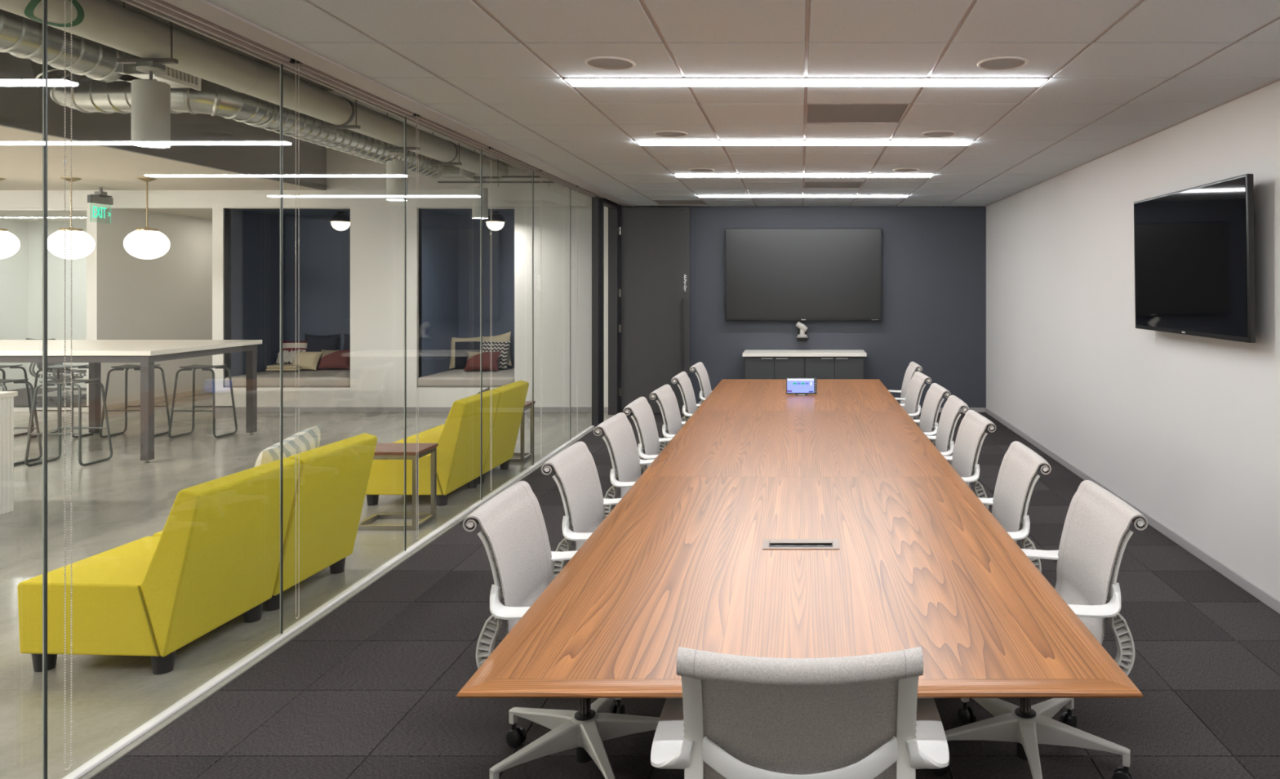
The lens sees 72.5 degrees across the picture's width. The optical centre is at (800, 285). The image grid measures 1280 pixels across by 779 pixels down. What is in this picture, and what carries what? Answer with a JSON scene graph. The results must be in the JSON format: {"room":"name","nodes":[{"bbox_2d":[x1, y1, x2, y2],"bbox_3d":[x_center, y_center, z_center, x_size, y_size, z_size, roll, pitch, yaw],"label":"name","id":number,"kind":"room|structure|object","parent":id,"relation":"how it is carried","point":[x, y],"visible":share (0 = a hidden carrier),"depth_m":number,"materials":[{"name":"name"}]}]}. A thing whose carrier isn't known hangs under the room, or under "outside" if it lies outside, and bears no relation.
{"room":"conference room","nodes":[
{"label":"conference room","id":0,"kind":"room"},
{"bbox_2d":[0,219,27,391],"bbox_3d":[-12.575,-0.448,7.450,0.150,4.200,17.300,0,0,0],"label":"wall","id":1,"kind":"structure","parent":0,"point":[13,268],"depth_m":13.57,"materials":[{"name":"white paint"}]},
{"bbox_2d":[0,210,86,222],"bbox_3d":[-10.915,-1.078,12.550,3.170,0.080,2.500,0,0,0],"label":"ceiling","id":2,"kind":"structure","parent":0,"point":[2,212],"depth_m":12.52,"materials":[{"name":"beige paint"}]},
{"bbox_2d":[27,222,86,387],"bbox_3d":[-10.915,0.202,13.875,3.170,2.900,0.150,0,0,0],"label":"wall","id":3,"kind":"structure","parent":0,"point":[55,264],"depth_m":13.80,"materials":[{"name":"white paint"}]},
{"bbox_2d":[106,208,212,404],"bbox_3d":[-9.265,0.202,13.700,0.130,2.900,4.800,0,0,0],"label":"wall","id":4,"kind":"structure","parent":0,"point":[169,295],"depth_m":12.26,"materials":[{"name":"white paint"}]},
{"bbox_2d":[101,386,212,411],"bbox_3d":[-9.194,1.617,13.575,0.012,0.070,4.850,0,0,0],"label":"baseboard","id":5,"kind":"structure","parent":4,"relation":"attached to","point":[121,405],"depth_m":12.27,"materials":[{"name":"beige paint"}]},
{"bbox_2d":[0,125,319,190],"bbox_3d":[-9.373,-1.298,4.975,6.255,0.100,12.350,0,0,0],"label":"ceiling","id":6,"kind":"structure","parent":0,"point":[97,166],"depth_m":9.34,"materials":[{"name":"beige paint"}]},
{"bbox_2d":[0,177,20,258],"bbox_3d":[-9.330,-0.778,9.880,0.430,0.940,0.430,0,0,0],"label":"globe pendant","id":7,"kind":"object","parent":6,"relation":"hanging from","point":[10,244],"visible":1,"depth_m":9.86,"materials":[{"name":"white glass"}]},
{"bbox_2d":[47,177,95,259],"bbox_3d":[-8.450,-0.778,9.880,0.430,0.940,0.430,0,0,0],"label":"globe pendant","id":8,"kind":"object","parent":6,"relation":"hanging from","point":[83,244],"visible":0.87,"depth_m":9.77,"materials":[{"name":"white glass"}]},
{"bbox_2d":[87,187,113,223],"bbox_3d":[-8.900,-1.026,10.844,0.120,0.445,0.343,0,0,0],"label":"exit sign","id":9,"kind":"object","parent":6,"relation":"hanging from","point":[100,197],"visible":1,"depth_m":10.82,"materials":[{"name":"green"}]},
{"bbox_2d":[123,177,169,259],"bbox_3d":[-7.570,-0.778,9.880,0.430,0.940,0.430,0,0,0],"label":"globe pendant","id":10,"kind":"object","parent":6,"relation":"hanging from","point":[146,242],"visible":1,"depth_m":9.77,"materials":[{"name":"white glass"}]},
{"bbox_2d":[123,208,212,219],"bbox_3d":[-8.445,-1.078,13.700,1.510,0.080,4.800,0,0,0],"label":"ceiling","id":11,"kind":"structure","parent":0,"point":[197,213],"depth_m":11.97,"materials":[{"name":"beige paint"}]},
{"bbox_2d":[106,0,334,90],"bbox_3d":[-7.500,-2.598,5.025,10.000,0.100,12.450,0,0,0],"label":"deck","id":12,"kind":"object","parent":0,"point":[118,2],"depth_m":8.89,"materials":[{"name":"metal"}]},
{"bbox_2d":[0,0,507,180],"bbox_3d":[-3.950,-1.948,5.025,0.340,1.201,12.250,0,0,0],"label":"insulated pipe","id":13,"kind":"object","parent":12,"relation":"hanging from","point":[104,22],"visible":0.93,"depth_m":5.74,"materials":[{"name":"grey"}]},
{"bbox_2d":[0,8,200,90],"bbox_3d":[-4.346,-1.448,2.365,0.497,0.290,6.930,0,0,0],"label":"spiral duct","id":14,"kind":"object","parent":13,"relation":"attached to","point":[20,37],"visible":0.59,"depth_m":5.10,"materials":[{"name":"metal"}]},
{"bbox_2d":[117,53,200,90],"bbox_3d":[-4.274,-1.458,5.630,0.352,0.250,0.400,0,0,0],"label":"register","id":15,"kind":"object","parent":14,"relation":"attached to","point":[175,78],"depth_m":5.56,"materials":[{"name":"white metal"}]},
{"bbox_2d":[131,61,170,147],"bbox_3d":[-3.930,-1.097,5.160,0.190,0.498,0.190,0,0,0],"label":"light","id":16,"kind":"object","parent":13,"relation":"hanging from","point":[150,98],"visible":1,"depth_m":5.09,"materials":[{"name":"grey"}]},
{"bbox_2d":[28,58,473,179],"bbox_3d":[-4.497,-1.825,8.376,1.399,1.047,4.653,0,0,18],"label":"spiral duct","id":17,"kind":"object","parent":13,"relation":"attached to","point":[89,95],"visible":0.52,"depth_m":6.62,"materials":[{"name":"metal"}]},
{"bbox_2d":[440,164,473,179],"bbox_3d":[-4.274,-1.458,10.490,0.352,0.250,0.400,0,0,0],"label":"register","id":18,"kind":"object","parent":17,"relation":"attached to","point":[446,171],"depth_m":10.31,"materials":[{"name":"white metal"}]},
{"bbox_2d":[386,149,407,200],"bbox_3d":[-4.000,-1.097,8.450,0.190,0.498,0.190,0,0,0],"label":"light","id":19,"kind":"object","parent":13,"relation":"hanging from","point":[395,168],"visible":0.91,"depth_m":8.37,"materials":[{"name":"grey"}]},
{"bbox_2d":[471,177,488,218],"bbox_3d":[-4.030,-1.097,10.720,0.190,0.498,0.190,0,0,0],"label":"light","id":20,"kind":"object","parent":13,"relation":"hanging from","point":[476,192],"visible":0.76,"depth_m":10.65,"materials":[{"name":"grey"}]},
{"bbox_2d":[42,0,594,778],"bbox_3d":[-2.439,0.291,4.400,0.038,2.721,11.200,0,0,0],"label":"wall","id":21,"kind":"structure","parent":0,"point":[118,745],"depth_m":4.00,"materials":[{"name":"white metal"}]},
{"bbox_2d":[120,0,595,197],"bbox_3d":[-2.441,-1.075,4.400,0.058,0.079,11.200,0,0,0],"label":"trim","id":22,"kind":"structure","parent":21,"relation":"attached to","point":[148,6],"depth_m":4.20,"materials":[{"name":"grey"}]},
{"bbox_2d":[591,197,604,426],"bbox_3d":[-2.404,0.306,10.100,0.097,2.691,0.200,0,0,0],"label":"trim","id":23,"kind":"structure","parent":21,"relation":"attached to","point":[597,207],"depth_m":10.00,"materials":[{"name":"black metal"}]},
{"bbox_2d":[417,208,514,386],"bbox_3d":[-4.381,0.152,11.860,1.378,2.460,1.380,0,0,0],"label":"wall","id":24,"kind":"structure","parent":0,"point":[450,304],"depth_m":12.45,"materials":[{"name":"blue paint"}]},
{"bbox_2d":[417,368,514,386],"bbox_3d":[-4.381,1.260,11.818,1.270,0.127,1.345,0,0,0],"label":"bench cushion","id":25,"kind":"object","parent":24,"relation":"on","point":[458,377],"visible":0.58,"depth_m":11.15,"materials":[{"name":"fabric"}]},
{"bbox_2d":[448,336,483,368],"bbox_3d":[-4.822,0.958,12.301,0.462,0.452,0.212,0,0,-19],"label":"throw pillow","id":26,"kind":"object","parent":25,"relation":"on","point":[460,346],"visible":0.64,"depth_m":12.23,"materials":[{"name":"fabric"}]},
{"bbox_2d":[463,351,501,370],"bbox_3d":[-4.463,1.052,11.960,0.483,0.265,0.203,0,0,-3],"label":"throw pillow","id":27,"kind":"object","parent":25,"relation":"on","point":[473,358],"visible":0.94,"depth_m":11.90,"materials":[{"name":"fabric"}]},
{"bbox_2d":[480,340,511,368],"bbox_3d":[-4.394,0.983,12.201,0.461,0.402,0.205,0,0,5],"label":"throw pillow","id":28,"kind":"object","parent":25,"relation":"on","point":[503,346],"visible":0.5,"depth_m":12.15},
{"bbox_2d":[482,331,511,365],"bbox_3d":[-4.425,0.943,12.390,0.576,0.561,0.196,0,0,18],"label":"throw pillow","id":29,"kind":"object","parent":25,"relation":"on","point":[504,337],"visible":0.3,"depth_m":12.35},
{"bbox_2d":[484,211,506,231],"bbox_3d":[-4.190,-0.887,11.700,0.284,0.262,0.284,0,0,0],"label":"dome lamp","id":30,"kind":"object","parent":24,"relation":"attached to","point":[498,220],"visible":0.93,"depth_m":11.62,"materials":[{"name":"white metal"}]},
{"bbox_2d":[0,90,986,412],"bbox_3d":[-4.990,-0.448,11.850,15.020,4.200,1.400,0,0,0],"label":"wall","id":31,"kind":"structure","parent":0,"point":[356,184],"depth_m":11.15,"materials":[{"name":"white paint"}]},
{"bbox_2d":[0,208,86,412],"bbox_3d":[-10.915,0.317,11.215,3.170,2.670,0.070,0,0,0],"label":"window","id":32,"kind":"structure","parent":31,"relation":"in","point":[15,409],"depth_m":11.18,"materials":[{"name":"white metal"}]},
{"bbox_2d":[0,0,326,190],"bbox_3d":[-6.225,-1.898,4.975,0.050,1.300,12.350,0,0,0],"label":"ceiling","id":33,"kind":"structure","parent":31,"relation":"attached to","point":[215,142],"depth_m":8.61,"materials":[{"name":"grey paint"}]},
{"bbox_2d":[224,368,350,386],"bbox_3d":[-6.720,1.260,11.818,1.652,0.127,1.345,0,0,0],"label":"bench cushion","id":34,"kind":"object","parent":31,"relation":"on","point":[328,377],"visible":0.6,"depth_m":11.15,"materials":[{"name":"fabric"}]},
{"bbox_2d":[275,340,307,364],"bbox_3d":[-7.286,0.955,12.266,0.383,0.338,0.273,0,0,-14],"label":"throw pillow","id":35,"kind":"object","parent":34,"relation":"on","point":[289,347],"visible":0.58,"depth_m":12.23,"materials":[{"name":"white fabric"}]},
{"bbox_2d":[292,351,323,369],"bbox_3d":[-7.010,1.058,12.102,0.401,0.251,0.202,0,0,7],"label":"throw pillow","id":36,"kind":"object","parent":34,"relation":"on","point":[308,360],"visible":0.9,"depth_m":12.04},
{"bbox_2d":[304,333,339,365],"bbox_3d":[-6.984,0.941,12.400,0.502,0.485,0.214,0,0,-5],"label":"throw pillow","id":37,"kind":"object","parent":34,"relation":"on","point":[315,343],"visible":0.54,"depth_m":12.36,"materials":[{"name":"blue fabric"}]},
{"bbox_2d":[317,349,350,368],"bbox_3d":[-6.622,1.047,12.161,0.483,0.274,0.195,0,0,-4],"label":"throw pillow","id":38,"kind":"object","parent":34,"relation":"on","point":[329,358],"visible":0.9,"depth_m":12.10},
{"bbox_2d":[328,211,350,231],"bbox_3d":[-6.310,-0.887,11.700,0.284,0.262,0.284,0,0,0],"label":"dome lamp","id":39,"kind":"object","parent":31,"relation":"attached to","point":[340,221],"visible":0.96,"depth_m":11.62,"materials":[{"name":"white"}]},
{"bbox_2d":[162,0,635,206],"bbox_3d":[-2.239,-1.063,4.975,0.147,0.072,12.350,0,0,0],"label":"trim","id":40,"kind":"structure","parent":31,"relation":"attached to","point":[204,9],"depth_m":4.19,"materials":[{"name":"grey"}]},
{"bbox_2d":[212,407,608,412],"bbox_3d":[-5.082,1.617,11.144,5.215,0.070,0.012,0,0,0],"label":"baseboard","id":41,"kind":"structure","parent":31,"relation":"attached to","point":[217,409],"depth_m":11.14,"materials":[{"name":"grey rubber"}]},
{"bbox_2d":[608,204,622,414],"bbox_3d":[-2.400,0.306,11.040,0.140,2.691,0.220,0,0,0],"label":"trim","id":42,"kind":"structure","parent":31,"relation":"attached to","point":[614,214],"depth_m":10.93,"materials":[{"name":"black metal"}]},
{"bbox_2d":[618,206,689,413],"bbox_3d":[-1.895,0.312,11.020,0.915,2.664,0.110,0,0,0],"label":"door","id":43,"kind":"structure","parent":31,"relation":"in","point":[654,293],"depth_m":11.03,"materials":[{"name":"grey paint"}]},
{"bbox_2d":[724,228,881,320],"bbox_3d":[0.034,-0.148,11.076,2.024,1.190,0.145,0,0,0],"label":"television","id":44,"kind":"object","parent":31,"relation":"attached to","point":[771,274],"visible":1,"depth_m":11.01,"materials":[{"name":"black"}]},
{"bbox_2d":[0,387,1279,778],"bbox_3d":[-5.040,1.699,7.450,15.120,0.106,17.500,0,0,0],"label":"floor","id":45,"kind":"structure","parent":0,"point":[370,689],"depth_m":3.77,"materials":[{"name":"black"}]},
{"bbox_2d":[0,391,17,514],"bbox_3d":[-6.647,1.214,5.312,1.745,0.875,1.965,0,0,0],"label":"base cabinet","id":46,"kind":"object","parent":45,"relation":"on","point":[6,397],"visible":1,"depth_m":6.22,"materials":[{"name":"white paint"}]},
{"bbox_2d":[0,364,34,435],"bbox_3d":[-8.880,1.264,9.420,0.513,0.775,0.382,0,0,-1],"label":"bar stool","id":47,"kind":"object","parent":45,"relation":"on","point":[1,366],"visible":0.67,"depth_m":9.54,"materials":[{"name":"grey metal"}]},
{"bbox_2d":[0,378,42,465],"bbox_3d":[-7.490,1.264,7.960,0.513,0.775,0.382,0,0,1],"label":"bar stool","id":48,"kind":"object","parent":45,"relation":"on","point":[2,380],"visible":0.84,"depth_m":8.08,"materials":[{"name":"grey metal"}]},
{"bbox_2d":[25,337,86,404],"bbox_3d":[-10.458,1.189,12.098,0.680,0.926,0.704,0,0,15],"label":"office chair","id":49,"kind":"object","parent":45,"relation":"on","point":[54,371],"visible":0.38,"depth_m":12.01,"materials":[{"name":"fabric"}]},
{"bbox_2d":[27,364,99,437],"bbox_3d":[-8.120,1.264,9.420,0.513,0.775,0.382,0,0,2],"label":"bar stool","id":50,"kind":"object","parent":45,"relation":"on","point":[59,366],"visible":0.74,"depth_m":9.30,"materials":[{"name":"grey metal"}]},
{"bbox_2d":[24,378,112,466],"bbox_3d":[-6.820,1.264,7.960,0.513,0.775,0.382,0,0,-1],"label":"bar stool","id":51,"kind":"object","parent":45,"relation":"on","point":[59,381],"visible":0.93,"depth_m":7.86,"materials":[{"name":"grey metal"}]},
{"bbox_2d":[0,339,262,463],"bbox_3d":[-7.910,1.127,8.720,3.780,1.050,1.640,0,0,0],"label":"table","id":52,"kind":"object","parent":45,"relation":"on","point":[94,352],"visible":0.99,"depth_m":8.46,"materials":[{"name":"white"}]},
{"bbox_2d":[99,364,169,437],"bbox_3d":[-7.340,1.264,9.420,0.513,0.775,0.382,0,0,-2],"label":"bar stool","id":53,"kind":"object","parent":45,"relation":"on","point":[137,367],"visible":0.61,"depth_m":9.49,"materials":[{"name":"grey metal"}]},
{"bbox_2d":[17,457,300,674],"bbox_3d":[-2.922,1.255,3.951,0.807,0.793,0.692,0,0,3],"label":"sofa","id":54,"kind":"object","parent":45,"relation":"on","point":[215,560],"visible":0.95,"depth_m":3.66,"materials":[{"name":"yellow fabric"}]},
{"bbox_2d":[168,364,237,438],"bbox_3d":[-6.580,1.264,9.400,0.513,0.775,0.382,0,0,0],"label":"bar stool","id":55,"kind":"object","parent":45,"relation":"on","point":[204,367],"visible":1,"depth_m":9.32,"materials":[{"name":"grey metal"}]},
{"bbox_2d":[151,432,377,610],"bbox_3d":[-2.890,1.255,4.660,0.807,0.793,0.692,0,0,3],"label":"sofa","id":56,"kind":"object","parent":45,"relation":"on","point":[334,477],"visible":0.54,"depth_m":4.60,"materials":[{"name":"yellow fabric"}]},
{"bbox_2d":[254,422,320,466],"bbox_3d":[-2.823,1.022,4.654,0.245,0.500,0.524,0,0,7],"label":"throw pillow","id":57,"kind":"object","parent":56,"relation":"on","point":[309,438],"visible":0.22,"depth_m":4.61,"materials":[{"name":"fabric"}]},
{"bbox_2d":[357,443,438,529],"bbox_3d":[-2.870,1.387,5.930,0.560,0.530,0.330,0,0,0],"label":"side table","id":58,"kind":"object","parent":45,"relation":"on","point":[383,451],"visible":0.75,"depth_m":5.86,"materials":[{"name":"brown wood"}]},
{"bbox_2d":[365,389,499,506],"bbox_3d":[-2.900,1.255,6.726,0.807,0.793,0.692,0,0,1],"label":"sofa","id":59,"kind":"object","parent":45,"relation":"on","point":[459,447],"visible":0.77,"depth_m":6.39,"materials":[{"name":"yellow fabric"}]},
{"bbox_2d":[406,380,528,484],"bbox_3d":[-2.884,1.255,7.436,0.807,0.793,0.692,0,0,1],"label":"sofa","id":60,"kind":"object","parent":45,"relation":"on","point":[512,398],"visible":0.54,"depth_m":7.38,"materials":[{"name":"yellow fabric"}]},
{"bbox_2d":[509,400,535,462],"bbox_3d":[-2.870,1.387,8.160,0.560,0.530,0.330,0,0,0],"label":"side table","id":61,"kind":"object","parent":45,"relation":"on","point":[528,404],"visible":0.48,"depth_m":8.03,"materials":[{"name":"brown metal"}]},
{"bbox_2d":[462,480,659,778],"bbox_3d":[-0.746,1.189,2.940,0.704,0.926,0.680,0,0,0],"label":"office chair","id":62,"kind":"object","parent":45,"relation":"on","point":[513,535],"visible":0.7,"depth_m":2.91,"materials":[{"name":"fabric"}]},
{"bbox_2d":[541,440,622,578],"bbox_3d":[-0.742,1.189,3.745,0.704,0.926,0.680,0,0,1],"label":"office chair","id":63,"kind":"object","parent":45,"relation":"on","point":[576,477],"visible":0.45,"depth_m":3.73,"materials":[{"name":"white plastic"}]},
{"bbox_2d":[593,412,653,516],"bbox_3d":[-0.746,1.189,4.651,0.704,0.926,0.680,0,0,1],"label":"office chair","id":64,"kind":"object","parent":45,"relation":"on","point":[620,441],"visible":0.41,"depth_m":4.64,"materials":[{"name":"white plastic"}]},
{"bbox_2d":[622,396,672,471],"bbox_3d":[-0.747,1.189,5.360,0.704,0.926,0.680,0,0,-1],"label":"office chair","id":65,"kind":"object","parent":45,"relation":"on","point":[640,407],"visible":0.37,"depth_m":5.39,"materials":[{"name":"white plastic"}]},
{"bbox_2d":[649,384,686,452],"bbox_3d":[-0.704,1.189,6.051,0.704,0.926,0.680,0,0,2],"label":"office chair","id":66,"kind":"object","parent":45,"relation":"on","point":[667,397],"visible":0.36,"depth_m":6.08,"materials":[{"name":"white plastic"}]},
{"bbox_2d":[671,371,701,426],"bbox_3d":[-0.704,1.189,7.000,0.704,0.926,0.680,0,0,0],"label":"office chair","id":67,"kind":"object","parent":45,"relation":"on","point":[684,380],"visible":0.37,"depth_m":7.04,"materials":[{"name":"white plastic"}]},
{"bbox_2d":[689,361,711,408],"bbox_3d":[-0.674,1.189,7.910,0.704,0.926,0.680,0,0,1],"label":"office chair","id":68,"kind":"object","parent":45,"relation":"on","point":[699,366],"visible":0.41,"depth_m":7.94,"materials":[{"name":"white plastic"}]},
{"bbox_2d":[456,378,1143,697],"bbox_3d":[-0.003,1.282,5.139,1.545,0.740,6.442,0,0,0],"label":"conference table","id":69,"kind":"object","parent":45,"relation":"on","point":[680,560],"visible":0.87,"depth_m":2.71,"materials":[{"name":"brown wood"}]},
{"bbox_2d":[762,538,839,549],"bbox_3d":[0.000,0.908,3.010,0.268,0.007,0.112,0,0,0],"label":"port","id":70,"kind":"object","parent":69,"relation":"on","point":[768,544],"visible":1,"depth_m":3.01,"materials":[{"name":"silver metal"}]},
{"bbox_2d":[786,377,817,395],"bbox_3d":[0.005,0.841,7.130,0.256,0.142,0.080,0,0,0],"label":"tablet","id":71,"kind":"object","parent":69,"relation":"on","point":[799,386],"visible":1,"depth_m":7.13,"materials":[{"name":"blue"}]},
{"bbox_2d":[650,646,949,778],"bbox_3d":[-0.009,1.189,2.001,0.680,0.926,0.704,0,0,0],"label":"office chair","id":72,"kind":"object","parent":45,"relation":"on","point":[736,716],"visible":0.99,"depth_m":1.77,"materials":[{"name":"white plastic"}]},
{"bbox_2d":[742,349,866,378],"bbox_3d":[0.045,1.243,10.864,1.540,0.818,0.569,0,0,0],"label":"credenza","id":73,"kind":"object","parent":45,"relation":"on","point":[758,363],"visible":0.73,"depth_m":10.61,"materials":[{"name":"white"}]},
{"bbox_2d":[742,349,866,356],"bbox_3d":[0.045,0.856,10.864,1.540,0.042,0.569,0,0,0],"label":"countertop","id":74,"kind":"structure","parent":73,"relation":"on","point":[747,353],"depth_m":10.59,"materials":[{"name":"white"}]},
{"bbox_2d":[888,361,922,417],"bbox_3d":[0.776,1.189,7.936,0.704,0.926,0.680,0,0,1],"label":"office chair","id":75,"kind":"object","parent":45,"relation":"on","point":[913,366],"visible":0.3,"depth_m":8.06,"materials":[{"name":"white plastic"}]},
{"bbox_2d":[900,371,931,426],"bbox_3d":[0.709,1.189,6.986,0.704,0.926,0.680,0,0,-2],"label":"office chair","id":76,"kind":"object","parent":45,"relation":"on","point":[917,380],"visible":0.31,"depth_m":7.04,"materials":[{"name":"white plastic"}]},
{"bbox_2d":[913,382,951,444],"bbox_3d":[0.713,1.189,6.126,0.704,0.926,0.680,0,0,-1],"label":"office chair","id":77,"kind":"object","parent":45,"relation":"on","point":[935,391],"visible":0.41,"depth_m":6.18,"materials":[{"name":"white plastic"}]},
{"bbox_2d":[926,395,968,464],"bbox_3d":[0.709,1.189,5.435,0.704,0.926,0.680,0,0,2],"label":"office chair","id":78,"kind":"object","parent":45,"relation":"on","point":[951,408],"visible":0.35,"depth_m":5.49,"materials":[{"name":"white plastic"}]},
{"bbox_2d":[943,409,995,509],"bbox_3d":[0.710,1.189,4.746,0.704,0.926,0.680,0,0,-1],"label":"office chair","id":79,"kind":"object","parent":45,"relation":"on","point":[973,424],"visible":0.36,"depth_m":4.76,"materials":[{"name":"white plastic"}]},
{"bbox_2d":[978,440,1051,573],"bbox_3d":[0.712,1.189,3.745,0.704,0.926,0.680,0,0,1],"label":"office chair","id":80,"kind":"object","parent":45,"relation":"on","point":[1015,484],"visible":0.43,"depth_m":3.75,"materials":[{"name":"white plastic"}]},
{"bbox_2d":[931,480,1147,778],"bbox_3d":[0.780,1.189,2.941,0.704,0.926,0.680,0,0,0],"label":"office chair","id":81,"kind":"object","parent":45,"relation":"on","point":[1095,535],"visible":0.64,"depth_m":2.91,"materials":[{"name":"white plastic"}]},
{"bbox_2d":[206,0,1279,206],"bbox_3d":[0.010,-1.143,4.975,5.020,0.209,12.550,0,0,0],"label":"ceiling","id":82,"kind":"structure","parent":0,"point":[1120,73],"depth_m":4.15,"materials":[{"name":"tile"}]},
{"bbox_2d":[584,56,635,71],"bbox_3d":[-0.889,-1.042,3.980,0.236,0.019,0.236,0,0,0],"label":"ceiling speaker","id":83,"kind":"object","parent":82,"relation":"attached to","point":[605,63],"visible":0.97,"depth_m":3.97,"materials":[{"name":"white paint"}]},
{"bbox_2d":[587,58,632,69],"bbox_3d":[-0.889,-1.040,3.980,0.206,0.010,0.206,0,0,0],"label":"grille","id":84,"kind":"object","parent":83,"relation":"attached to","point":[599,64],"depth_m":3.98,"materials":[{"name":"grey"}]},
{"bbox_2d":[653,200,706,204],"bbox_3d":[-1.499,-1.056,10.665,0.594,0.034,0.594,0,0,0],"label":"ceiling vent","id":85,"kind":"object","parent":82,"relation":"in","point":[660,202],"visible":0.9,"depth_m":10.65,"materials":[{"name":"silver metal"}]},
{"bbox_2d":[697,194,909,197],"bbox_3d":[0.026,-1.055,9.816,2.428,0.068,0.120,0,0,0],"label":"linear light","id":86,"kind":"object","parent":82,"relation":"attached to","point":[748,195],"visible":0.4,"depth_m":9.77,"materials":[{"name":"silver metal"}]},
{"bbox_2d":[672,168,934,177],"bbox_3d":[0.026,-1.055,7.986,2.428,0.068,0.120,0,0,0],"label":"linear light","id":87,"kind":"object","parent":82,"relation":"attached to","point":[803,175],"visible":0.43,"depth_m":7.94,"materials":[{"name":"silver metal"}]},
{"bbox_2d":[634,139,974,145],"bbox_3d":[0.026,-1.055,6.156,2.428,0.068,0.120,0,0,0],"label":"linear light","id":88,"kind":"object","parent":82,"relation":"attached to","point":[718,142],"visible":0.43,"depth_m":6.11,"materials":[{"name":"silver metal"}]},
{"bbox_2d":[563,75,1048,86],"bbox_3d":[0.026,-1.055,4.326,2.428,0.068,0.120,0,0,0],"label":"linear light","id":89,"kind":"object","parent":82,"relation":"attached to","point":[683,81],"visible":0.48,"depth_m":4.28,"materials":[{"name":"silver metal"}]},
{"bbox_2d":[804,182,863,188],"bbox_3d":[0.331,-1.056,8.835,0.594,0.034,0.594,0,0,0],"label":"ceiling vent","id":90,"kind":"object","parent":82,"relation":"in","point":[806,184],"visible":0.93,"depth_m":8.84,"materials":[{"name":"silver metal"}]},
{"bbox_2d":[806,102,911,124],"bbox_3d":[0.331,-1.056,5.175,0.594,0.034,0.594,0,0,0],"label":"ceiling vent","id":91,"kind":"object","parent":82,"relation":"in","point":[816,113],"visible":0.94,"depth_m":5.19,"materials":[{"name":"silver metal"}]},
{"bbox_2d":[977,56,1028,71],"bbox_3d":[0.941,-1.042,3.980,0.236,0.019,0.236,0,0,0],"label":"ceiling speaker","id":92,"kind":"object","parent":82,"relation":"attached to","point":[1001,63],"visible":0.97,"depth_m":3.97,"materials":[{"name":"grey"}]},
{"bbox_2d":[980,58,1025,69],"bbox_3d":[0.941,-1.040,3.980,0.206,0.010,0.206,0,0,0],"label":"grille","id":93,"kind":"object","parent":92,"relation":"attached to","point":[987,64],"depth_m":3.98,"materials":[{"name":"grey"}]},
{"bbox_2d":[986,80,1279,600],"bbox_3d":[2.495,0.202,4.975,0.150,2.900,12.550,0,0,0],"label":"wall","id":94,"kind":"structure","parent":0,"point":[1184,428],"depth_m":6.03,"materials":[{"name":"white paint"}]},
{"bbox_2d":[984,78,1279,206],"bbox_3d":[2.409,-1.041,4.975,0.022,0.008,12.350,0,0,0],"label":"trim","id":95,"kind":"structure","parent":94,"relation":"attached to","point":[1277,80],"depth_m":5.69,"materials":[{"name":"silver metal"}]},
{"bbox_2d":[985,407,1279,613],"bbox_3d":[2.414,1.621,4.969,0.012,0.062,12.338,0,0,0],"label":"baseboard","id":96,"kind":"structure","parent":94,"relation":"attached to","point":[1263,596],"depth_m":5.42,"materials":[{"name":"grey rubber"}]},
{"bbox_2d":[1133,173,1255,342],"bbox_3d":[2.350,-0.142,5.100,0.139,0.864,1.490,-1,0,0],"label":"television","id":97,"kind":"object","parent":94,"relation":"attached to","point":[1194,246],"visible":1,"depth_m":4.89,"materials":[{"name":"black"}]},
{"bbox_3d":[-2.510,-1.814,5.025,0.180,1.469,12.450,0,0,0],"label":"wall","id":98,"kind":"structure","parent":0,"visible":0},
{"bbox_2d":[437,159,554,186],"bbox_3d":[-3.510,-1.843,10.448,1.780,1.270,0.227,0,0,0],"label":"pipe","id":99,"kind":"object","parent":98,"relation":"attached to","point":[502,176],"visible":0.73,"depth_m":10.34,"materials":[{"name":"grey metal"}]},
{"bbox_3d":[-2.371,-1.127,4.975,0.118,0.025,12.350,0,0,0],"label":"trim","id":100,"kind":"structure","parent":0,"visible":0},
{"bbox_2d":[62,0,291,770],"bbox_3d":[-2.365,0.224,3.346,0.070,2.676,1.217,0,0,0],"label":"glass panel","id":101,"kind":"object","parent":100,"relation":"hanging from","point":[161,2],"visible":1,"depth_m":2.77,"materials":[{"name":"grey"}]},
{"bbox_2d":[288,57,414,618],"bbox_3d":[-2.365,0.224,4.599,0.070,2.676,1.217,0,0,0],"label":"glass panel","id":102,"kind":"object","parent":100,"relation":"hanging from","point":[292,60],"visible":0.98,"depth_m":4.02,"materials":[{"name":"clear glass"}]},
{"bbox_2d":[411,113,488,538],"bbox_3d":[-2.365,0.224,5.853,0.070,2.676,1.217,0,0,0],"label":"glass panel","id":103,"kind":"object","parent":100,"relation":"hanging from","point":[421,117],"visible":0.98,"depth_m":5.27,"materials":[{"name":"clear glass"}]},
{"bbox_2d":[488,146,539,490],"bbox_3d":[-2.365,0.224,7.106,0.070,2.676,1.217,0,0,0],"label":"glass panel","id":104,"kind":"object","parent":100,"relation":"hanging from","point":[492,148],"visible":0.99,"depth_m":6.53,"materials":[{"name":"clear glass"}]},
{"bbox_2d":[539,168,576,457],"bbox_3d":[-2.365,0.224,8.360,0.070,2.676,1.217,0,0,0],"label":"glass panel","id":105,"kind":"object","parent":100,"relation":"hanging from","point":[543,171],"visible":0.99,"depth_m":7.78,"materials":[{"name":"clear glass"}]},
{"bbox_2d":[576,185,604,433],"bbox_3d":[-2.365,0.224,9.614,0.070,2.676,1.217,0,0,0],"label":"glass panel","id":106,"kind":"object","parent":100,"relation":"hanging from","point":[578,187],"visible":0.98,"depth_m":9.03,"materials":[{"name":"clear glass"}]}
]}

